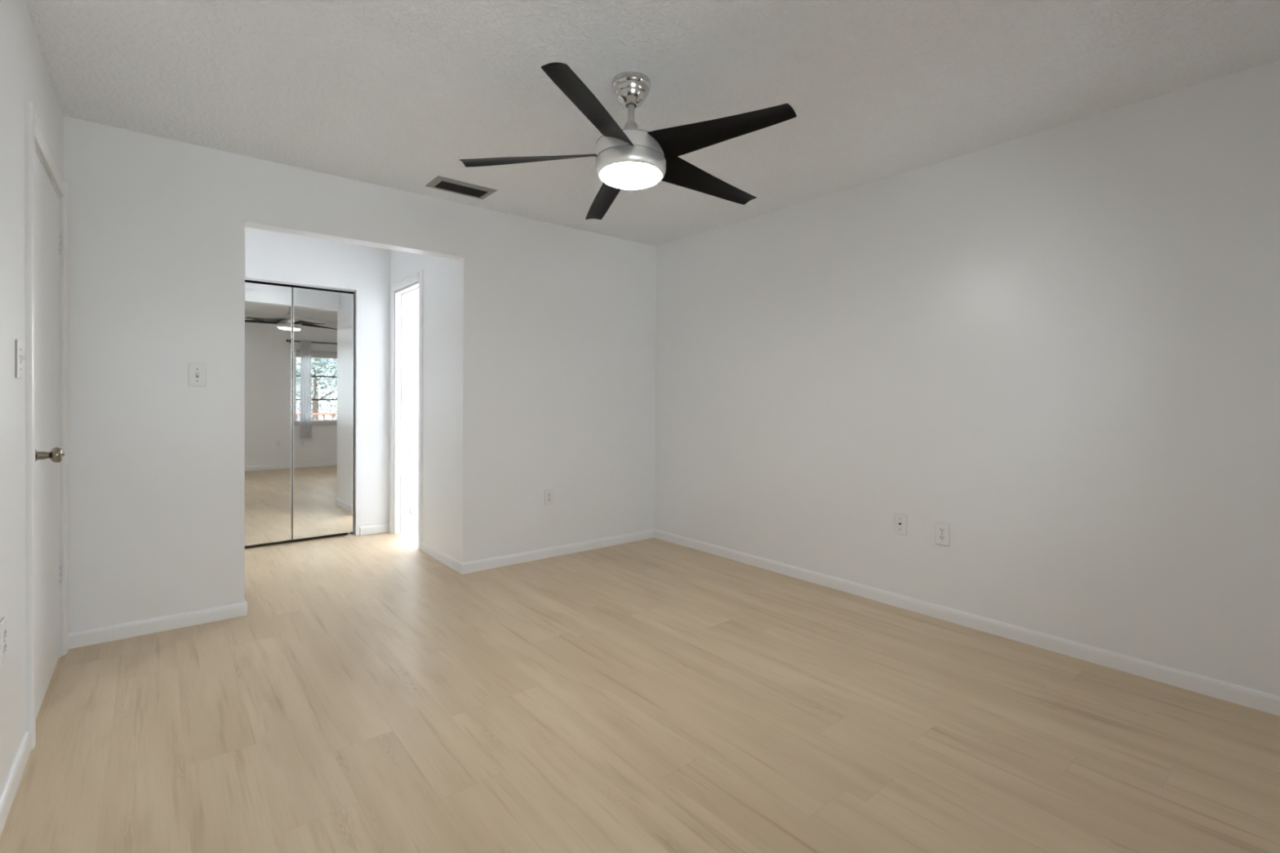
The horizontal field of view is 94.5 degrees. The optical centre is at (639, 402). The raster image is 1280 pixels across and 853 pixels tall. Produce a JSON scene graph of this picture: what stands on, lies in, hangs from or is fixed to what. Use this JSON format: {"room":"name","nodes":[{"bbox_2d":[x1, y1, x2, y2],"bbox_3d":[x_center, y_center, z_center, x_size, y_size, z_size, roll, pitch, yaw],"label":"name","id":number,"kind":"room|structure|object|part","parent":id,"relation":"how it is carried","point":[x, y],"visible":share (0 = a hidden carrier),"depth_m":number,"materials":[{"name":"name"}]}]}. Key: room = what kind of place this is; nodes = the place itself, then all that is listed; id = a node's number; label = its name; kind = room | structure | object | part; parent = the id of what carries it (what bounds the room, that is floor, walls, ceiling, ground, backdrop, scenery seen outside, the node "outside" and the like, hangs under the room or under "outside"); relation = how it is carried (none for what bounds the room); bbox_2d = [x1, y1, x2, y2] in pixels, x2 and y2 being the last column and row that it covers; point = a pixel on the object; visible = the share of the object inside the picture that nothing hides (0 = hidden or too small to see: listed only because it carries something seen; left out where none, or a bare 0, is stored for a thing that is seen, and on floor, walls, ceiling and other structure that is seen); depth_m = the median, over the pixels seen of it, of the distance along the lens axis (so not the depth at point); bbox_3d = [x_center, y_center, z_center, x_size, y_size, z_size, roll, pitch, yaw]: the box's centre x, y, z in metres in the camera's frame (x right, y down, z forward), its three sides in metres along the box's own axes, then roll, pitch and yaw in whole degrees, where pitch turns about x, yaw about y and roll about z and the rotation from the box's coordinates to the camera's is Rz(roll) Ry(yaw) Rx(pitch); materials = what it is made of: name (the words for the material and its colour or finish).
{"room":"empty bedroom","nodes":[
{"label":"empty bedroom","id":0,"kind":"room"},
{"bbox_2d":[0,0,62,795],"bbox_3d":[-1.421,-0.060,1.124,0.118,2.460,4.210,0,1,-39],"label":"wall","id":1,"kind":"structure","parent":0,"point":[24,75],"depth_m":1.78,"materials":[{"name":"white paint"}]},
{"bbox_2d":[0,616,6,666],"bbox_3d":[-1.748,0.655,1.623,0.009,0.117,0.071,0,1,-39],"label":"wall outlet","id":2,"kind":"object","parent":1,"relation":"attached to","point":[3,621],"visible":1,"depth_m":1.61,"materials":[{"name":"white plastic"}]},
{"bbox_2d":[3,641,6,653],"bbox_3d":[-1.746,0.674,1.625,0.003,0.026,0.034,0,1,-39],"label":"receptacle","id":3,"kind":"object","parent":2,"relation":"attached to","point":[4,642],"depth_m":1.62,"materials":[{"name":"white plastic"}]},
{"bbox_2d":[3,627,6,639],"bbox_3d":[-1.745,0.635,1.625,0.003,0.026,0.034,0,1,-39],"label":"receptacle","id":4,"kind":"object","parent":2,"relation":"attached to","point":[4,628],"depth_m":1.63,"materials":[{"name":"white plastic"}]},
{"bbox_2d":[0,730,31,837],"bbox_3d":[-1.054,1.119,0.777,0.012,0.070,2.988,0,1,-39],"label":"baseboard","id":5,"kind":"structure","parent":1,"relation":"attached to","point":[10,788],"depth_m":1.72,"materials":[{"name":"white paint"}]},
{"bbox_2d":[15,339,25,378],"bbox_3d":[-1.903,-0.133,1.820,0.017,0.117,0.071,0,1,-39],"label":"light switch","id":6,"kind":"object","parent":1,"relation":"attached to","point":[19,357],"visible":1,"depth_m":1.80,"materials":[{"name":"white plastic"}]},
{"bbox_3d":[-1.906,-0.133,1.818,0.004,0.117,0.071,0,1,-39],"label":"plate","id":7,"kind":"part","parent":6,"relation":"part of","materials":[{"name":"white plastic"}]},
{"bbox_2d":[25,100,68,750],"bbox_3d":[-2.350,0.076,2.281,0.128,2.122,0.989,0,1,-39],"label":"trim","id":8,"kind":"structure","parent":1,"relation":"attached to","point":[35,136],"depth_m":1.95,"materials":[{"name":"white paint"}]},
{"bbox_2d":[35,151,64,718],"bbox_3d":[-2.304,0.116,2.329,0.116,2.017,0.818,0,1,-39],"label":"door","id":9,"kind":"structure","parent":1,"relation":"in","point":[49,242],"depth_m":2.28,"materials":[{"name":"white paint"}]},
{"bbox_3d":[-2.061,0.185,2.079,0.044,0.055,0.055,0,1,-39],"label":"knob","id":10,"kind":"part","parent":9,"relation":"part of","materials":[{"name":"silver metal"}]},
{"bbox_2d":[244,280,354,528],"bbox_3d":[-3.042,-0.107,5.249,1.206,2.440,0.050,0,1,-39],"label":"door frame","id":11,"kind":"structure","parent":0,"point":[292,286],"depth_m":5.21,"materials":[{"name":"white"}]},
{"bbox_2d":[244,226,390,535],"bbox_3d":[-2.662,-0.102,4.784,1.206,2.440,0.090,0,1,-39],"label":"wall","id":12,"kind":"structure","parent":0,"point":[270,255],"depth_m":4.99,"materials":[{"name":"white paint"}]},
{"bbox_2d":[244,277,355,546],"bbox_3d":[-2.763,0.087,4.702,0.916,2.062,0.042,0,1,-40],"label":"mirrored closet door","id":13,"kind":"structure","parent":12,"relation":"in","point":[299,342],"depth_m":4.72,"materials":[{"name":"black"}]},
{"bbox_2d":[244,283,291,545],"bbox_3d":[-2.935,0.090,4.551,0.441,1.996,0.002,0,1,-40],"label":"mirror","id":14,"kind":"object","parent":13,"relation":"attached to","point":[268,308],"depth_m":4.59,"materials":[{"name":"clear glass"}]},
{"bbox_3d":[-2.935,0.090,4.551,0.449,2.004,0.006,0,1,-40],"label":"frame","id":15,"kind":"part","parent":13,"relation":"part of","materials":[{"name":"silver metal"}]},
{"bbox_3d":[-2.596,0.090,4.855,0.449,2.004,0.023,0,1,-40],"label":"door panel","id":16,"kind":"part","parent":13,"relation":"part of","materials":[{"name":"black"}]},
{"bbox_3d":[-2.587,0.090,4.845,0.449,2.004,0.006,0,1,-40],"label":"frame","id":17,"kind":"part","parent":13,"relation":"part of","materials":[{"name":"silver metal"}]},
{"bbox_2d":[293,288,353,538],"bbox_3d":[-2.588,0.090,4.845,0.441,1.996,0.002,0,1,-40],"label":"mirror","id":18,"kind":"object","parent":13,"relation":"attached to","point":[323,321],"depth_m":4.84,"materials":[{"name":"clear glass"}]},
{"bbox_2d":[360,523,390,535],"bbox_3d":[-2.263,1.083,5.058,0.241,0.070,0.012,0,1,-39],"label":"baseboard","id":19,"kind":"structure","parent":12,"relation":"attached to","point":[373,529],"depth_m":5.05,"materials":[{"name":"white paint"}]},
{"bbox_2d":[62,115,656,633],"bbox_3d":[-1.290,-0.088,3.878,3.571,2.440,0.110,0,1,-39],"label":"wall","id":20,"kind":"structure","parent":0,"point":[556,387],"depth_m":3.11,"materials":[{"name":"white paint"}]},
{"bbox_2d":[68,601,247,648],"bbox_3d":[-2.364,1.097,2.936,0.694,0.070,0.012,0,1,-39],"label":"baseboard","id":21,"kind":"structure","parent":20,"relation":"attached to","point":[112,633],"depth_m":2.91,"materials":[{"name":"white paint"}]},
{"bbox_2d":[188,363,205,386],"bbox_3d":[-2.252,-0.140,3.009,0.071,0.117,0.017,0,1,-39],"label":"light switch","id":22,"kind":"object","parent":20,"relation":"attached to","point":[197,371],"visible":1,"depth_m":3.01,"materials":[{"name":"white plastic"}]},
{"bbox_2d":[544,488,553,505],"bbox_3d":[-0.664,0.691,4.322,0.071,0.117,0.009,0,1,-39],"label":"wall outlet","id":23,"kind":"object","parent":20,"relation":"attached to","point":[548,493],"visible":1,"depth_m":4.32,"materials":[{"name":"white plastic"}]},
{"bbox_2d":[461,528,654,574],"bbox_3d":[-0.527,1.097,4.436,1.684,0.070,0.012,0,1,-39],"label":"baseboard","id":24,"kind":"structure","parent":20,"relation":"attached to","point":[511,559],"depth_m":4.33,"materials":[{"name":"white paint"}]},
{"bbox_2d":[403,506,417,541],"bbox_3d":[-1.408,1.144,5.488,1.494,0.052,2.510,0,1,-39],"label":"floor","id":25,"kind":"structure","parent":0,"point":[412,532],"depth_m":5.31,"materials":[{"name":"white tile"}]},
{"bbox_2d":[408,440,418,515],"bbox_3d":[-2.185,0.753,5.960,0.430,0.715,0.699,0,1,-39],"label":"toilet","id":26,"kind":"object","parent":25,"relation":"on","point":[413,445],"visible":0.26,"depth_m":5.90,"materials":[{"name":"white ceramic"}]},
{"bbox_3d":[-2.121,0.709,5.882,0.372,0.018,0.498,0,1,-39],"label":"seat","id":27,"kind":"part","parent":26,"relation":"part of","materials":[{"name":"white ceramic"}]},
{"bbox_3d":[-2.121,0.689,5.882,0.368,0.020,0.496,0,1,-39],"label":"lid","id":28,"kind":"part","parent":26,"relation":"part of","materials":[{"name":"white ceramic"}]},
{"bbox_3d":[-2.147,0.915,5.914,0.366,0.392,0.560,0,1,-39],"label":"bowl","id":29,"kind":"part","parent":26,"relation":"part of","materials":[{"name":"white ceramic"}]},
{"bbox_3d":[-2.345,0.591,6.156,0.410,0.315,0.180,0,1,-39],"label":"tank","id":30,"kind":"part","parent":26,"relation":"part of","materials":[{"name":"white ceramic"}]},
{"bbox_3d":[-2.342,0.412,6.153,0.430,0.037,0.195,0,1,-39],"label":"tank lid","id":31,"kind":"part","parent":26,"relation":"part of","materials":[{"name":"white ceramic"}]},
{"bbox_2d":[408,291,418,506],"bbox_3d":[-2.214,-0.111,6.500,1.661,2.440,0.100,0,1,-39],"label":"wall","id":32,"kind":"structure","parent":0,"point":[413,308],"depth_m":6.28,"materials":[{"name":"white paint"}]},
{"bbox_2d":[389,249,457,559],"bbox_3d":[-1.988,-0.100,4.999,0.110,2.440,2.510,0,1,-39],"label":"wall","id":33,"kind":"structure","parent":0,"point":[440,274],"depth_m":4.25,"materials":[{"name":"white paint"}]},
{"bbox_2d":[389,270,423,550],"bbox_3d":[-1.857,0.058,4.824,0.128,2.128,0.766,0,1,-39],"label":"trim","id":34,"kind":"structure","parent":33,"relation":"attached to","point":[399,300],"depth_m":5.04,"materials":[{"name":"white paint"}]},
{"bbox_2d":[421,541,462,573],"bbox_3d":[-1.418,1.094,4.205,0.012,0.070,0.757,0,1,-39],"label":"baseboard","id":35,"kind":"structure","parent":33,"relation":"attached to","point":[440,556],"depth_m":4.17,"materials":[{"name":"white paint"}]},
{"bbox_2d":[0,528,1279,852],"bbox_3d":[-0.677,1.141,3.128,3.671,0.001,6.250,0,1,-39],"label":"floor","id":36,"kind":"structure","parent":0,"point":[371,694],"depth_m":2.08,"materials":[{"name":"brown wood"}]},
{"bbox_2d":[24,0,1279,249],"bbox_3d":[-0.815,-1.351,3.289,3.781,0.100,6.820,0,1,-39],"label":"ceiling","id":37,"kind":"structure","parent":0,"point":[393,94],"depth_m":2.34,"materials":[{"name":"white paint"}]},
{"bbox_2d":[425,175,497,199],"bbox_3d":[-1.086,-1.300,3.601,0.368,0.010,0.212,0,1,-39],"label":"ceiling vent","id":38,"kind":"object","parent":37,"relation":"in","point":[441,183],"visible":1,"depth_m":3.58,"materials":[{"name":"silver metal"}]},
{"bbox_2d":[459,62,796,219],"bbox_3d":[0.004,-1.089,2.386,1.272,0.403,1.307,0,1,-39],"label":"ceiling fan","id":39,"kind":"object","parent":37,"relation":"hanging from","point":[629,157],"visible":1,"depth_m":2.27,"materials":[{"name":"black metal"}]},
{"bbox_3d":[-0.439,-0.988,2.377,0.549,0.063,0.127,0,0,0],"label":"blade","id":40,"kind":"part","parent":39,"relation":"part of","materials":[{"name":"black wood"}]},
{"bbox_3d":[-0.167,-0.994,1.991,0.126,0.059,0.552,0,0,19],"label":"blade","id":41,"kind":"part","parent":39,"relation":"part of","materials":[{"name":"black wood"}]},
{"bbox_3d":[-0.159,-0.972,2.754,0.126,0.091,0.548,0,0,-19],"label":"blade","id":42,"kind":"part","parent":39,"relation":"part of","materials":[{"name":"black wood"}]},
{"bbox_3d":[0.291,-0.976,2.604,0.548,0.086,0.122,0,0,-36],"label":"blade","id":43,"kind":"part","parent":39,"relation":"part of","materials":[{"name":"black wood"}]},
{"bbox_3d":[0.285,-0.990,2.129,0.551,0.066,0.122,1,0,37],"label":"blade","id":44,"kind":"part","parent":39,"relation":"part of","materials":[{"name":"black wood"}]},
{"bbox_2d":[654,60,1279,696],"bbox_3d":[1.428,-0.070,3.452,0.100,2.440,4.210,0,1,-39],"label":"wall","id":45,"kind":"structure","parent":0,"point":[1057,348],"depth_m":2.86,"materials":[{"name":"white paint"}]},
{"bbox_2d":[893,512,906,535],"bbox_3d":[1.461,0.683,3.322,0.015,0.117,0.071,0,1,-39],"label":"cable plate","id":46,"kind":"object","parent":45,"relation":"attached to","point":[900,520],"visible":1,"depth_m":3.32,"materials":[{"name":"white plastic"}]},
{"bbox_2d":[935,521,949,546],"bbox_3d":[1.608,0.699,3.146,0.009,0.117,0.071,0,1,-39],"label":"wall outlet","id":47,"kind":"object","parent":45,"relation":"attached to","point":[942,530],"visible":1,"depth_m":3.14,"materials":[{"name":"white plastic"}]},
{"bbox_2d":[938,534,945,540],"bbox_3d":[1.605,0.719,3.145,0.003,0.026,0.034,0,1,-39],"label":"receptacle","id":48,"kind":"object","parent":47,"relation":"attached to","point":[941,537],"depth_m":3.14,"materials":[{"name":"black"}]},
{"bbox_2d":[938,527,945,533],"bbox_3d":[1.606,0.680,3.144,0.003,0.026,0.034,0,1,-39],"label":"receptacle","id":49,"kind":"object","parent":47,"relation":"attached to","point":[941,530],"depth_m":3.14,"materials":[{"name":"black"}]},
{"bbox_2d":[653,528,1279,715],"bbox_3d":[1.385,1.115,3.416,0.012,0.070,3.988,0,1,-39],"label":"baseboard","id":50,"kind":"structure","parent":45,"relation":"attached to","point":[1263,701],"depth_m":2.84,"materials":[{"name":"white paint"}]}
]}

